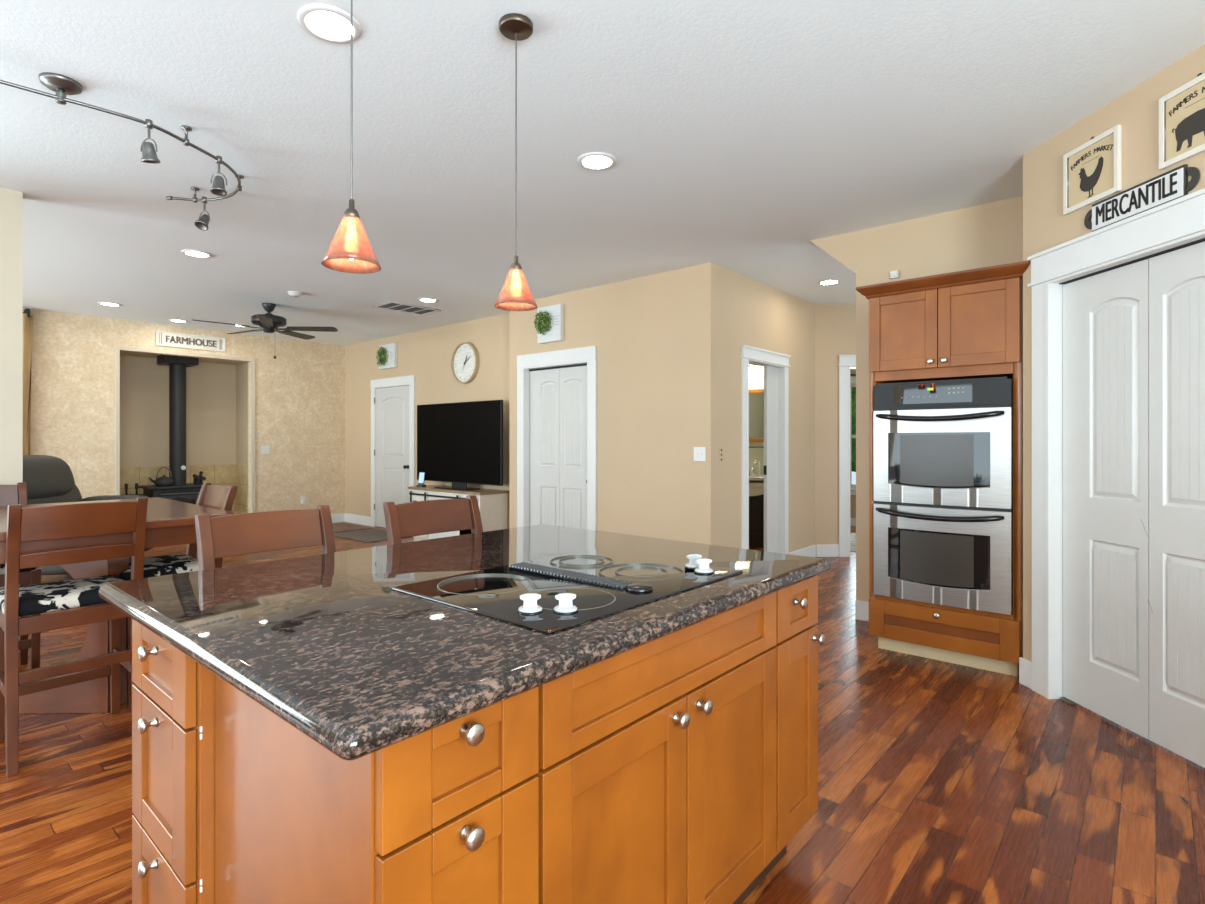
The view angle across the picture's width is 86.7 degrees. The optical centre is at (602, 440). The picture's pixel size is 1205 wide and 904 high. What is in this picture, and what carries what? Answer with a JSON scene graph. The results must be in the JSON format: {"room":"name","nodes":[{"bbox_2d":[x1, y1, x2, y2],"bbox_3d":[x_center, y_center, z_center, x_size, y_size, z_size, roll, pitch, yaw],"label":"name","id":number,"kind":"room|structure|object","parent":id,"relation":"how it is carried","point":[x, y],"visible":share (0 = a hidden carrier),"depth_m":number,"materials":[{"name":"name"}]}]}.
{"room":"kitchen","nodes":[
{"label":"kitchen","id":0,"kind":"room"},
{"bbox_2d":[0,187,22,588],"bbox_3d":[-4.820,-0.110,2.332,0.140,2.740,4.010,0,0,41],"label":"wall","id":1,"kind":"structure","parent":0,"point":[11,201],"depth_m":3.76,"materials":[{"name":"paint"}]},
{"bbox_2d":[23,308,344,513],"bbox_3d":[-6.722,-0.110,6.886,0.120,2.740,8.400,0,0,41],"label":"wall","id":2,"kind":"structure","parent":0,"point":[300,393],"depth_m":8.84,"materials":[{"name":"paint"}]},
{"bbox_2d":[23,308,32,454],"bbox_3d":[-6.946,-0.115,6.431,0.139,2.690,1.820,0,0,41],"label":"window curtain","id":3,"kind":"object","parent":2,"relation":"hanging from","point":[27,318],"visible":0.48,"depth_m":7.07,"materials":[{"name":"beige fabric"}]},
{"bbox_2d":[115,346,254,511],"bbox_3d":[-5.381,0.053,8.330,0.015,2.413,1.590,0,0,41],"label":"trim","id":4,"kind":"structure","parent":2,"relation":"attached to","point":[117,348],"depth_m":8.07,"materials":[{"name":"paint"}]},
{"bbox_2d":[155,331,224,351],"bbox_3d":[-5.368,-1.294,8.339,0.022,0.185,0.794,0,0,41],"label":"sign","id":5,"kind":"object","parent":2,"relation":"attached to","point":[170,339],"visible":1,"depth_m":8.32,"materials":[{"name":"white paint"}]},
{"bbox_2d":[261,446,269,453],"bbox_3d":[-4.773,0.130,9.034,0.010,0.120,0.120,0,0,41],"label":"switch plate","id":6,"kind":"object","parent":2,"relation":"attached to","point":[264,449],"visible":1,"depth_m":9.04,"materials":[{"name":"white plastic"}]},
{"bbox_2d":[300,496,305,503],"bbox_3d":[-4.413,0.875,9.424,0.045,0.118,0.075,0,0,41],"label":"outlet plate","id":7,"kind":"object","parent":2,"relation":"attached to","point":[302,498],"visible":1,"depth_m":9.42,"materials":[{"name":"white plastic"}]},
{"bbox_2d":[331,513,344,522],"bbox_3d":[-4.429,1.192,9.428,0.016,0.135,1.315,0,0,41],"label":"baseboard","id":8,"kind":"structure","parent":2,"relation":"attached to","point":[336,518],"depth_m":9.83,"materials":[{"name":"white paint"}]},
{"bbox_2d":[120,351,247,466],"bbox_3d":[-5.842,0.010,8.810,1.070,2.500,1.940,0,0,41],"label":"wall","id":9,"kind":"structure","parent":0,"point":[216,390],"depth_m":9.27,"materials":[{"name":"paint"}]},
{"bbox_2d":[120,464,247,512],"bbox_3d":[-5.808,0.810,8.780,0.960,0.900,1.740,0,0,41],"label":"tile","id":10,"kind":"structure","parent":9,"relation":"attached to","point":[229,474],"depth_m":9.41,"materials":[{"name":"beige tile"}]},
{"bbox_2d":[345,313,508,528],"bbox_3d":[-2.420,-0.110,8.636,4.330,2.740,0.120,0,0,41],"label":"wall","id":11,"kind":"structure","parent":0,"point":[426,354],"depth_m":8.53,"materials":[{"name":"beige paint"}]},
{"bbox_2d":[345,513,370,525],"bbox_3d":[-3.708,1.192,9.662,0.800,0.135,0.016,0,0,41],"label":"baseboard","id":12,"kind":"structure","parent":11,"relation":"attached to","point":[351,518],"depth_m":9.63,"materials":[{"name":"white paint"}]},
{"bbox_2d":[376,343,397,369],"bbox_3d":[-3.074,-1.196,9.040,0.427,0.340,0.123,0,0,41],"label":"plaque","id":13,"kind":"object","parent":11,"relation":"attached to","point":[388,353],"visible":1,"depth_m":9.01,"materials":[{"name":"white wood"}]},
{"bbox_2d":[371,375,414,526],"bbox_3d":[-2.937,0.185,9.068,1.132,2.150,0.144,0,0,41],"label":"door frame","id":14,"kind":"structure","parent":11,"relation":"in","point":[403,380],"depth_m":9.03,"materials":[{"name":"white paint"}]},
{"bbox_2d":[374,385,408,527],"bbox_3d":[-2.980,0.244,9.027,0.920,2.012,0.102,0,0,41],"label":"door","id":15,"kind":"structure","parent":14,"relation":"attached to","point":[392,403],"depth_m":9.06,"materials":[{"name":"white paint"}]},
{"bbox_2d":[451,342,479,383],"bbox_3d":[-1.704,-0.962,7.897,0.510,0.510,0.056,0,0,41],"label":"wall clock","id":16,"kind":"object","parent":11,"relation":"attached to","point":[465,361],"visible":1,"depth_m":7.90,"materials":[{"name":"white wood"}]},
{"bbox_2d":[0,0,1204,345],"bbox_3d":[-0.750,-1.530,5.547,13.600,0.100,14.600,0,0,41],"label":"ceiling","id":17,"kind":"structure","parent":0,"point":[741,135],"depth_m":3.10,"materials":[{"name":"white paint"}]},
{"bbox_2d":[98,302,121,306],"bbox_3d":[-5.332,-1.476,6.909,0.212,0.009,0.212,0,0,41],"label":"recessed light","id":18,"kind":"object","parent":17,"relation":"in","point":[100,303],"visible":1,"depth_m":6.90,"materials":[{"name":"white plastic"}]},
{"bbox_2d":[0,72,243,230],"bbox_3d":[-2.434,-1.357,2.745,0.791,0.246,2.026,0,0,18],"label":"track light","id":19,"kind":"object","parent":17,"relation":"attached to","point":[62,85],"visible":1,"depth_m":2.83,"materials":[{"name":"grey metal"}]},
{"bbox_2d":[168,319,188,322],"bbox_3d":[-5.227,-1.476,7.863,0.212,0.009,0.212,0,0,41],"label":"recessed light","id":20,"kind":"object","parent":17,"relation":"in","point":[171,320],"visible":1,"depth_m":7.84,"materials":[{"name":"white plastic"}]},
{"bbox_2d":[181,249,212,257],"bbox_3d":[-3.205,-1.476,5.046,0.212,0.009,0.212,0,0,41],"label":"recessed light","id":21,"kind":"object","parent":17,"relation":"in","point":[193,253],"visible":1,"depth_m":5.03,"materials":[{"name":"white plastic"}]},
{"bbox_2d":[191,303,337,358],"bbox_3d":[-3.651,-1.183,6.899,1.361,0.593,1.348,0,0,41],"label":"ceiling fan","id":22,"kind":"object","parent":17,"relation":"hanging from","point":[270,323],"visible":1,"depth_m":6.89,"materials":[{"name":"black metal"}]},
{"bbox_2d":[287,291,301,296],"bbox_3d":[-3.071,-1.460,6.373,0.136,0.041,0.136,0,0,41],"label":"smoke detector","id":23,"kind":"object","parent":17,"relation":"attached to","point":[291,293],"visible":1,"depth_m":6.33,"materials":[{"name":"white plastic"}]},
{"bbox_2d":[297,4,361,42],"bbox_3d":[-0.968,-1.476,2.267,0.212,0.009,0.212,0,0,41],"label":"recessed light","id":24,"kind":"object","parent":17,"relation":"in","point":[329,23],"visible":0.94,"depth_m":2.25,"materials":[{"name":"white plastic"}]},
{"bbox_2d":[321,0,380,273],"bbox_3d":[-0.683,-0.978,1.738,0.152,1.005,0.152,0,0,41],"label":"pendant lamp","id":25,"kind":"object","parent":17,"relation":"hanging from","point":[350,250],"visible":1,"depth_m":1.72,"materials":[{"name":"orange glass"}]},
{"bbox_2d":[372,301,440,314],"bbox_3d":[-2.177,-1.474,7.114,0.394,0.012,0.624,0,0,41],"label":"ceiling vent","id":26,"kind":"object","parent":17,"relation":"in","point":[391,305],"visible":1,"depth_m":7.09,"materials":[{"name":"white metal"}]},
{"bbox_2d":[418,298,437,302],"bbox_3d":[-1.836,-1.476,6.713,0.212,0.009,0.212,0,0,41],"label":"recessed light","id":27,"kind":"object","parent":17,"relation":"in","point":[427,300],"visible":1,"depth_m":6.71,"materials":[{"name":"white plastic"}]},
{"bbox_2d":[494,13,537,310],"bbox_3d":[-0.307,-0.978,2.267,0.152,1.005,0.152,0,0,41],"label":"pendant lamp","id":28,"kind":"object","parent":17,"relation":"hanging from","point":[515,295],"visible":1,"depth_m":2.25,"materials":[{"name":"orange glass"}]},
{"bbox_2d":[577,152,616,169],"bbox_3d":[-0.029,-1.476,3.377,0.212,0.009,0.212,0,0,41],"label":"recessed light","id":29,"kind":"object","parent":17,"relation":"in","point":[592,160],"visible":1,"depth_m":3.36,"materials":[{"name":"white plastic"}]},
{"bbox_2d":[817,279,840,284],"bbox_3d":[2.113,-1.476,5.952,0.212,0.009,0.212,0,0,41],"label":"recessed light","id":30,"kind":"object","parent":17,"relation":"in","point":[828,281],"visible":1,"depth_m":5.94,"materials":[{"name":"white plastic"}]},
{"bbox_2d":[0,522,1204,903],"bbox_3d":[-0.750,1.310,5.547,13.600,0.100,14.600,0,0,41],"label":"floor","id":31,"kind":"structure","parent":0,"point":[940,782],"depth_m":2.25,"materials":[{"name":"brown wood"}]},
{"bbox_2d":[0,482,40,668],"bbox_3d":[-3.272,0.749,3.346,0.512,1.022,0.436,0,0,41],"label":"counter stool","id":32,"kind":"object","parent":31,"relation":"on","point":[9,494],"visible":0.45,"depth_m":3.35,"materials":[{"name":"brown wood"}]},
{"bbox_2d":[0,564,38,574],"bbox_3d":[-3.222,0.647,3.302,0.379,0.061,0.422,0,0,41],"label":"seat cushion","id":33,"kind":"object","parent":32,"relation":"on","point":[27,571],"depth_m":3.31,"materials":[{"name":"fabric"}]},
{"bbox_2d":[0,497,147,776],"bbox_3d":[-2.227,0.749,2.669,0.512,1.022,0.436,0,0,41],"label":"counter stool","id":34,"kind":"object","parent":31,"relation":"on","point":[63,521],"visible":0.85,"depth_m":2.53,"materials":[{"name":"brown wood"}]},
{"bbox_2d":[0,575,124,615],"bbox_3d":[-2.277,0.647,2.712,0.379,0.061,0.422,0,0,41],"label":"seat cushion","id":35,"kind":"object","parent":34,"relation":"on","point":[60,595],"depth_m":2.60,"materials":[{"name":"fabric"}]},
{"bbox_2d":[23,455,151,574],"bbox_3d":[-4.849,0.697,6.050,1.383,1.126,1.220,0,0,-7],"label":"recliner","id":36,"kind":"object","parent":31,"relation":"on","point":[48,479],"visible":0.18,"depth_m":6.03,"materials":[{"name":"grey leather"}]},
{"bbox_2d":[27,484,81,503],"bbox_3d":[-5.326,0.658,5.981,0.395,0.642,1.140,0,0,-7],"label":"cushion","id":37,"kind":"object","parent":36,"relation":"on","point":[36,493],"depth_m":6.04,"materials":[{"name":"grey leather"}]},
{"bbox_2d":[0,497,241,713],"bbox_3d":[-2.689,0.805,3.013,1.350,0.910,1.350,0,0,41],"label":"dining table","id":38,"kind":"object","parent":31,"relation":"on","point":[169,522],"visible":0.36,"depth_m":2.95,"materials":[{"name":"brown wood"}]},
{"bbox_2d":[132,619,214,903],"bbox_3d":[-0.801,0.831,1.507,0.414,0.858,0.492,0,0,41],"label":"base cabinet","id":39,"kind":"object","parent":31,"relation":"on","point":[173,695],"visible":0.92,"depth_m":1.29,"materials":[{"name":"brown wood"}]},
{"bbox_2d":[119,482,236,707],"bbox_3d":[-2.244,0.749,3.320,0.436,1.022,0.512,0,0,41],"label":"counter stool","id":40,"kind":"object","parent":31,"relation":"on","point":[222,497],"visible":0.25,"depth_m":3.29,"materials":[{"name":"brown wood"}]},
{"bbox_2d":[119,554,198,580],"bbox_3d":[-2.287,0.647,3.270,0.422,0.061,0.379,0,0,41],"label":"seat cushion","id":41,"kind":"object","parent":40,"relation":"on","point":[175,563],"depth_m":3.19,"materials":[{"name":"fabric"}]},
{"bbox_2d":[195,505,335,570],"bbox_3d":[-0.986,0.749,2.052,0.512,1.022,0.436,0,0,41],"label":"counter stool","id":42,"kind":"object","parent":31,"relation":"on","point":[254,532],"visible":0.29,"depth_m":2.18,"materials":[{"name":"brown wood"}]},
{"bbox_2d":[332,523,370,532],"bbox_3d":[-3.836,1.254,9.201,0.850,0.012,0.640,0,0,41],"label":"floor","id":43,"kind":"structure","parent":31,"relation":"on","point":[337,527],"depth_m":9.18,"materials":[{"name":"brown wood"}]},
{"bbox_2d":[334,529,407,542],"bbox_3d":[-3.072,1.254,8.479,1.050,0.012,0.690,0,0,41],"label":"door mat","id":44,"kind":"object","parent":31,"relation":"on","point":[367,535],"visible":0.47,"depth_m":8.40,"materials":[{"name":"grey fabric"}]},
{"bbox_2d":[215,675,538,903],"bbox_3d":[-0.417,0.831,1.145,0.640,0.858,0.294,0,0,41],"label":"base cabinet","id":45,"kind":"object","parent":31,"relation":"on","point":[448,813],"visible":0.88,"depth_m":0.98,"materials":[{"name":"brown wood"}]},
{"bbox_2d":[383,495,482,544],"bbox_3d":[-0.527,0.749,2.475,0.512,1.022,0.436,0,0,41],"label":"counter stool","id":46,"kind":"object","parent":31,"relation":"on","point":[410,519],"visible":0.2,"depth_m":2.61,"materials":[{"name":"brown wood"}]},
{"bbox_2d":[408,485,508,540],"bbox_3d":[-1.764,0.917,7.675,1.430,0.685,0.441,0,0,41],"label":"tv console","id":47,"kind":"object","parent":31,"relation":"on","point":[493,503],"visible":0.28,"depth_m":7.32,"materials":[{"name":"white paint"}]},
{"bbox_2d":[417,472,425,486],"bbox_3d":[-2.272,0.484,8.003,0.090,0.183,0.080,0,0,21],"label":"smart display","id":48,"kind":"object","parent":47,"relation":"on","point":[421,474],"visible":1,"depth_m":8.00,"materials":[{"name":"black paint"}]},
{"bbox_2d":[429,497,455,537],"bbox_3d":[-1.885,0.920,7.532,0.545,0.480,0.006,0,0,41],"label":"door","id":49,"kind":"structure","parent":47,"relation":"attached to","point":[453,533],"depth_m":7.53,"materials":[{"name":"white wood"}]},
{"bbox_2d":[417,400,502,490],"bbox_3d":[-1.743,0.059,7.645,1.656,1.032,0.230,0,0,41],"label":"television","id":50,"kind":"object","parent":47,"relation":"on","point":[459,443],"visible":0.98,"depth_m":7.56,"materials":[{"name":"black paint"}]},
{"bbox_2d":[535,592,775,903],"bbox_3d":[-0.031,0.831,1.590,0.640,0.858,0.883,0,0,41],"label":"base cabinet","id":51,"kind":"object","parent":31,"relation":"on","point":[656,775],"visible":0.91,"depth_m":1.35,"materials":[{"name":"brown wood"}]},
{"bbox_2d":[98,524,829,760],"bbox_3d":[-0.288,0.381,1.782,1.278,0.042,1.554,0,0,41],"label":"countertop","id":52,"kind":"structure","parent":51,"relation":"on","point":[360,666],"depth_m":1.25,"materials":[{"name":"brown stone"}]},
{"bbox_2d":[392,549,742,633],"bbox_3d":[-0.063,0.338,1.643,0.547,0.044,0.740,0,0,41],"label":"cooktop","id":53,"kind":"object","parent":52,"relation":"in","point":[548,595],"visible":1,"depth_m":1.54,"materials":[{"name":"black glass"}]},
{"bbox_2d":[509,562,652,592],"bbox_3d":[-0.066,0.348,1.647,0.472,0.012,0.064,0,0,41],"label":"vent grille","id":54,"kind":"object","parent":53,"relation":"attached to","point":[607,583],"depth_m":1.61,"materials":[{"name":"black metal"}]},
{"bbox_2d":[749,459,763,547],"bbox_3d":[1.812,0.745,7.816,1.140,1.030,0.505,0,0,41],"label":"bathroom vanity","id":55,"kind":"object","parent":31,"relation":"on","point":[756,482],"visible":0.21,"depth_m":7.52,"materials":[{"name":"brown wood"}]},
{"bbox_2d":[751,459,760,475],"bbox_3d":[1.909,0.330,7.851,0.248,0.200,0.161,0,0,41],"label":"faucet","id":56,"kind":"object","parent":55,"relation":"on","point":[752,469],"depth_m":7.89,"materials":[{"name":"silver metal"}]},
{"bbox_2d":[749,475,763,495],"bbox_3d":[1.812,0.545,7.816,1.140,0.230,0.505,0,0,41],"label":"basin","id":57,"kind":"object","parent":55,"relation":"in","point":[756,482],"depth_m":7.49,"materials":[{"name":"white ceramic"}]},
{"bbox_2d":[752,576,824,890],"bbox_3d":[0.351,0.831,2.031,0.640,0.858,0.281,0,0,41],"label":"base cabinet","id":58,"kind":"object","parent":31,"relation":"on","point":[797,639],"visible":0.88,"depth_m":1.84,"materials":[{"name":"brown wood"}]},
{"bbox_2d":[850,533,855,551],"bbox_3d":[3.556,1.254,7.976,1.550,0.012,1.350,0,0,-4],"label":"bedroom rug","id":59,"kind":"object","parent":31,"relation":"on","point":[852,535],"visible":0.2,"depth_m":7.82,"materials":[{"name":"white fabric"}]},
{"bbox_2d":[856,261,1029,675],"bbox_3d":[2.070,0.170,3.796,0.873,2.180,0.676,0,0,41],"label":"tall cabinet","id":60,"kind":"object","parent":31,"relation":"on","point":[966,324],"visible":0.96,"depth_m":3.54,"materials":[{"name":"brown wood"}]},
{"bbox_2d":[874,377,1012,614],"bbox_3d":[2.046,0.287,3.768,0.698,1.254,0.646,0,0,41],"label":"double oven","id":61,"kind":"object","parent":60,"relation":"in","point":[943,449],"visible":1,"depth_m":3.54,"materials":[{"name":"silver metal"}]},
{"bbox_2d":[749,364,763,474],"bbox_3d":[1.952,-0.110,8.107,1.830,2.740,0.090,0,0,41],"label":"wall","id":62,"kind":"structure","parent":0,"point":[756,383],"depth_m":8.05,"materials":[{"name":"paint"}]},
{"bbox_2d":[749,365,757,378],"bbox_3d":[1.975,-0.868,7.928,1.000,0.166,0.132,0,0,41],"label":"vanity light","id":63,"kind":"object","parent":62,"relation":"attached to","point":[752,371],"visible":0.16,"depth_m":7.97,"materials":[{"name":"white glass"}]},
{"bbox_2d":[749,389,763,441],"bbox_3d":[1.971,-0.315,7.998,1.240,0.670,0.029,0,0,41],"label":"wall mirror","id":64,"kind":"object","parent":62,"relation":"attached to","point":[756,396],"visible":0.16,"depth_m":8.03,"materials":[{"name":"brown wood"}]},
{"bbox_2d":[509,196,1022,601],"bbox_3d":[0.836,-0.110,5.423,4.800,2.740,0.130,0,0,41],"label":"wall","id":65,"kind":"structure","parent":0,"point":[655,336],"depth_m":5.51,"materials":[{"name":"beige paint"}]},
{"bbox_2d":[534,304,563,343],"bbox_3d":[-0.561,-1.185,6.478,0.354,0.364,0.124,0,0,41],"label":"plaque","id":66,"kind":"object","parent":65,"relation":"attached to","point":[549,320],"visible":1,"depth_m":6.45,"materials":[{"name":"white wood"}]},
{"bbox_2d":[517,346,596,530],"bbox_3d":[-0.447,0.175,6.526,1.129,2.170,0.144,0,0,41],"label":"trim","id":67,"kind":"structure","parent":65,"relation":"attached to","point":[583,355],"depth_m":6.51,"materials":[{"name":"white paint"}]},
{"bbox_2d":[529,364,586,528],"bbox_3d":[-0.436,0.242,6.539,0.911,2.004,0.070,0,0,41],"label":"door","id":68,"kind":"structure","parent":65,"relation":"in","point":[557,395],"depth_m":6.55,"materials":[{"name":"white paint"}]},
{"bbox_2d":[694,447,705,460],"bbox_3d":[0.815,0.112,5.360,0.117,0.117,0.010,0,0,41],"label":"switch plate","id":69,"kind":"object","parent":65,"relation":"attached to","point":[699,452],"visible":1,"depth_m":5.36,"materials":[{"name":"white plastic"}]},
{"bbox_2d":[855,600,868,621],"bbox_3d":[1.899,1.192,4.404,0.300,0.135,0.016,0,0,41],"label":"baseboard","id":70,"kind":"structure","parent":65,"relation":"attached to","point":[861,607],"depth_m":4.47,"materials":[{"name":"white paint"}]},
{"bbox_2d":[890,270,898,278],"bbox_3d":[1.977,-1.125,4.324,0.056,0.050,0.036,0,0,41],"label":"sensor","id":71,"kind":"object","parent":65,"relation":"attached to","point":[893,274],"visible":1,"depth_m":4.31,"materials":[{"name":"white plastic"}]},
{"bbox_2d":[718,265,814,551],"bbox_3d":[1.593,-0.110,6.189,0.120,2.740,2.020,0,0,41],"label":"wall","id":72,"kind":"structure","parent":0,"point":[751,312],"depth_m":6.02,"materials":[{"name":"beige paint"}]},
{"bbox_2d":[719,447,722,461],"bbox_3d":[1.007,0.120,5.413,0.010,0.125,0.050,0,0,41],"label":"switch plate","id":73,"kind":"object","parent":72,"relation":"attached to","point":[720,448],"visible":1,"depth_m":5.41,"materials":[{"name":"beige plastic"}]},
{"bbox_2d":[741,345,790,553],"bbox_3d":[1.508,0.205,6.064,0.156,2.110,0.954,0,0,41],"label":"door frame","id":74,"kind":"structure","parent":72,"relation":"in","point":[749,354],"depth_m":6.16,"materials":[{"name":"white paint"}]},
{"bbox_2d":[764,366,778,552],"bbox_3d":[1.653,0.262,6.258,0.036,1.973,0.258,0,0,41],"label":"door","id":75,"kind":"structure","parent":74,"relation":"attached to","point":[771,374],"depth_m":6.22,"materials":[{"name":"white paint"}]},
{"bbox_2d":[789,545,815,557],"bbox_3d":[2.080,1.192,6.647,0.016,0.135,0.670,0,0,41],"label":"baseboard","id":76,"kind":"structure","parent":72,"relation":"attached to","point":[810,551],"depth_m":6.72,"materials":[{"name":"white paint"}]},
{"bbox_2d":[815,304,855,544],"bbox_3d":[3.892,-0.110,7.087,3.200,2.740,0.120,0,0,-4],"label":"wall","id":77,"kind":"structure","parent":0,"point":[835,324],"depth_m":6.92,"materials":[{"name":"beige paint"}]},
{"bbox_2d":[816,544,838,556],"bbox_3d":[2.436,1.192,6.915,0.252,0.135,0.016,0,0,-4],"label":"baseboard","id":78,"kind":"structure","parent":77,"relation":"attached to","point":[827,550],"depth_m":6.91,"materials":[{"name":"white paint"}]},
{"bbox_2d":[838,355,855,556],"bbox_3d":[3.077,0.165,7.010,1.060,2.190,0.156,0,0,-4],"label":"door frame","id":79,"kind":"structure","parent":77,"relation":"in","point":[846,362],"depth_m":6.92,"materials":[{"name":"white paint"}]},
{"bbox_2d":[850,369,855,517],"bbox_3d":[3.920,-0.110,9.505,5.600,2.740,0.140,0,0,-4],"label":"wall","id":80,"kind":"structure","parent":0,"point":[852,371],"depth_m":9.42,"materials":[{"name":"paint"}]},
{"bbox_2d":[850,377,855,494],"bbox_3d":[4.103,-0.070,9.463,1.120,1.744,0.150,0,0,-4],"label":"window","id":81,"kind":"structure","parent":80,"relation":"in","point":[852,379],"depth_m":9.40,"materials":[{"name":"white paint"}]},
{"bbox_2d":[850,518,855,525],"bbox_3d":[3.925,1.200,9.427,5.600,0.120,0.016,0,0,-4],"label":"baseboard","id":82,"kind":"structure","parent":80,"relation":"attached to","point":[852,520],"depth_m":9.40,"materials":[{"name":"white paint"}]},
{"bbox_2d":[1023,44,1204,661],"bbox_3d":[2.383,-0.110,1.319,0.120,2.740,4.000,0,0,-4],"label":"wall","id":83,"kind":"structure","parent":0,"point":[1045,226],"depth_m":3.07,"materials":[{"name":"beige paint"}]},
{"bbox_2d":[1019,657,1031,688],"bbox_3d":[2.176,1.192,3.271,0.016,0.135,0.098,0,0,-4],"label":"baseboard","id":84,"kind":"structure","parent":83,"relation":"attached to","point":[1025,666],"depth_m":3.27,"materials":[{"name":"white paint"}]},
{"bbox_2d":[1063,125,1121,214],"bbox_3d":[2.202,-1.218,2.877,0.019,0.299,0.297,0,0,-4],"label":"framed print","id":85,"kind":"object","parent":83,"relation":"attached to","point":[1092,171],"visible":1,"depth_m":2.87,"materials":[{"name":"white paint"}]},
{"bbox_2d":[1027,188,1204,698],"bbox_3d":[2.302,0.165,2.211,0.156,2.190,2.064,0,0,-4],"label":"trim","id":86,"kind":"structure","parent":83,"relation":"attached to","point":[1180,221],"depth_m":3.11,"materials":[{"name":"white paint"}]},
{"bbox_2d":[1059,238,1204,767],"bbox_3d":[2.320,0.244,2.212,0.061,2.028,1.810,0,0,-4],"label":"door","id":87,"kind":"structure","parent":83,"relation":"in","point":[1134,331],"depth_m":2.70,"materials":[{"name":"white paint"}]},
{"bbox_2d":[1084,164,1199,231],"bbox_3d":[2.217,-0.998,2.654,0.021,0.122,0.520,0,0,-4],"label":"sign","id":88,"kind":"object","parent":83,"relation":"attached to","point":[1171,185],"visible":0.99,"depth_m":2.61,"materials":[{"name":"white wood"}]},
{"bbox_2d":[1159,73,1204,169],"bbox_3d":[2.236,-1.228,2.397,0.018,0.299,0.298,0,0,-4],"label":"framed print","id":89,"kind":"object","parent":83,"relation":"attached to","point":[1181,110],"visible":1,"depth_m":2.46,"materials":[{"name":"white paint"}]},
{"bbox_3d":[-5.801,1.160,8.774,0.940,0.200,1.700,0,0,41],"label":"floor","id":90,"kind":"structure","parent":0,"visible":0},
{"bbox_2d":[125,483,147,496],"bbox_3d":[-6.089,0.805,8.243,0.280,0.510,0.300,0,0,41],"label":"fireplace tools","id":91,"kind":"object","parent":90,"relation":"on","point":[126,484],"visible":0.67,"depth_m":8.27,"materials":[{"name":"black paint"}]},
{"bbox_2d":[138,355,202,503],"bbox_3d":[-5.832,-0.051,8.708,0.540,2.222,0.740,0,0,41],"label":"wood stove","id":92,"kind":"object","parent":90,"relation":"on","point":[181,491],"visible":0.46,"depth_m":8.67,"materials":[{"name":"metal"}]},
{"bbox_2d":[149,467,173,486],"bbox_3d":[-5.862,0.474,8.505,0.249,0.262,0.216,0,0,-12],"label":"kettle","id":93,"kind":"object","parent":92,"relation":"on","point":[162,481],"visible":1,"depth_m":8.44,"materials":[{"name":"metal"}]},
{"bbox_2d":[138,483,202,489],"bbox_3d":[-5.832,0.620,8.708,0.540,0.030,0.740,0,0,41],"label":"stove top","id":94,"kind":"object","parent":92,"relation":"in","point":[176,486],"depth_m":8.57,"materials":[{"name":"metal"}]},
{"bbox_2d":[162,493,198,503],"bbox_3d":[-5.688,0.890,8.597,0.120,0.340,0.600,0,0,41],"label":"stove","id":95,"kind":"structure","parent":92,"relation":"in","point":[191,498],"depth_m":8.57,"materials":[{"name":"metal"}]},
{"bbox_2d":[193,471,205,484],"bbox_3d":[-5.607,0.514,8.858,0.092,0.183,0.165,0,0,41],"label":"fan","id":96,"kind":"object","parent":92,"relation":"on","point":[197,479],"visible":1,"depth_m":8.84,"materials":[{"name":"black metal"}]},
{"label":"outside","id":97,"kind":"structure","parent":0,"visible":0},
{"bbox_3d":[8.307,1.785,17.216,34.000,0.050,15.100,0,0,41],"label":"ground","id":98,"kind":"structure","parent":97,"visible":0},
{"bbox_2d":[852,387,855,471],"bbox_3d":[7.812,-0.658,19.041,3.810,4.837,3.807,0,0,41],"label":"leafy tree","id":99,"kind":"object","parent":98,"relation":"on","point":[853,388],"visible":0.05,"depth_m":17.91,"materials":[{"name":"green plant"}]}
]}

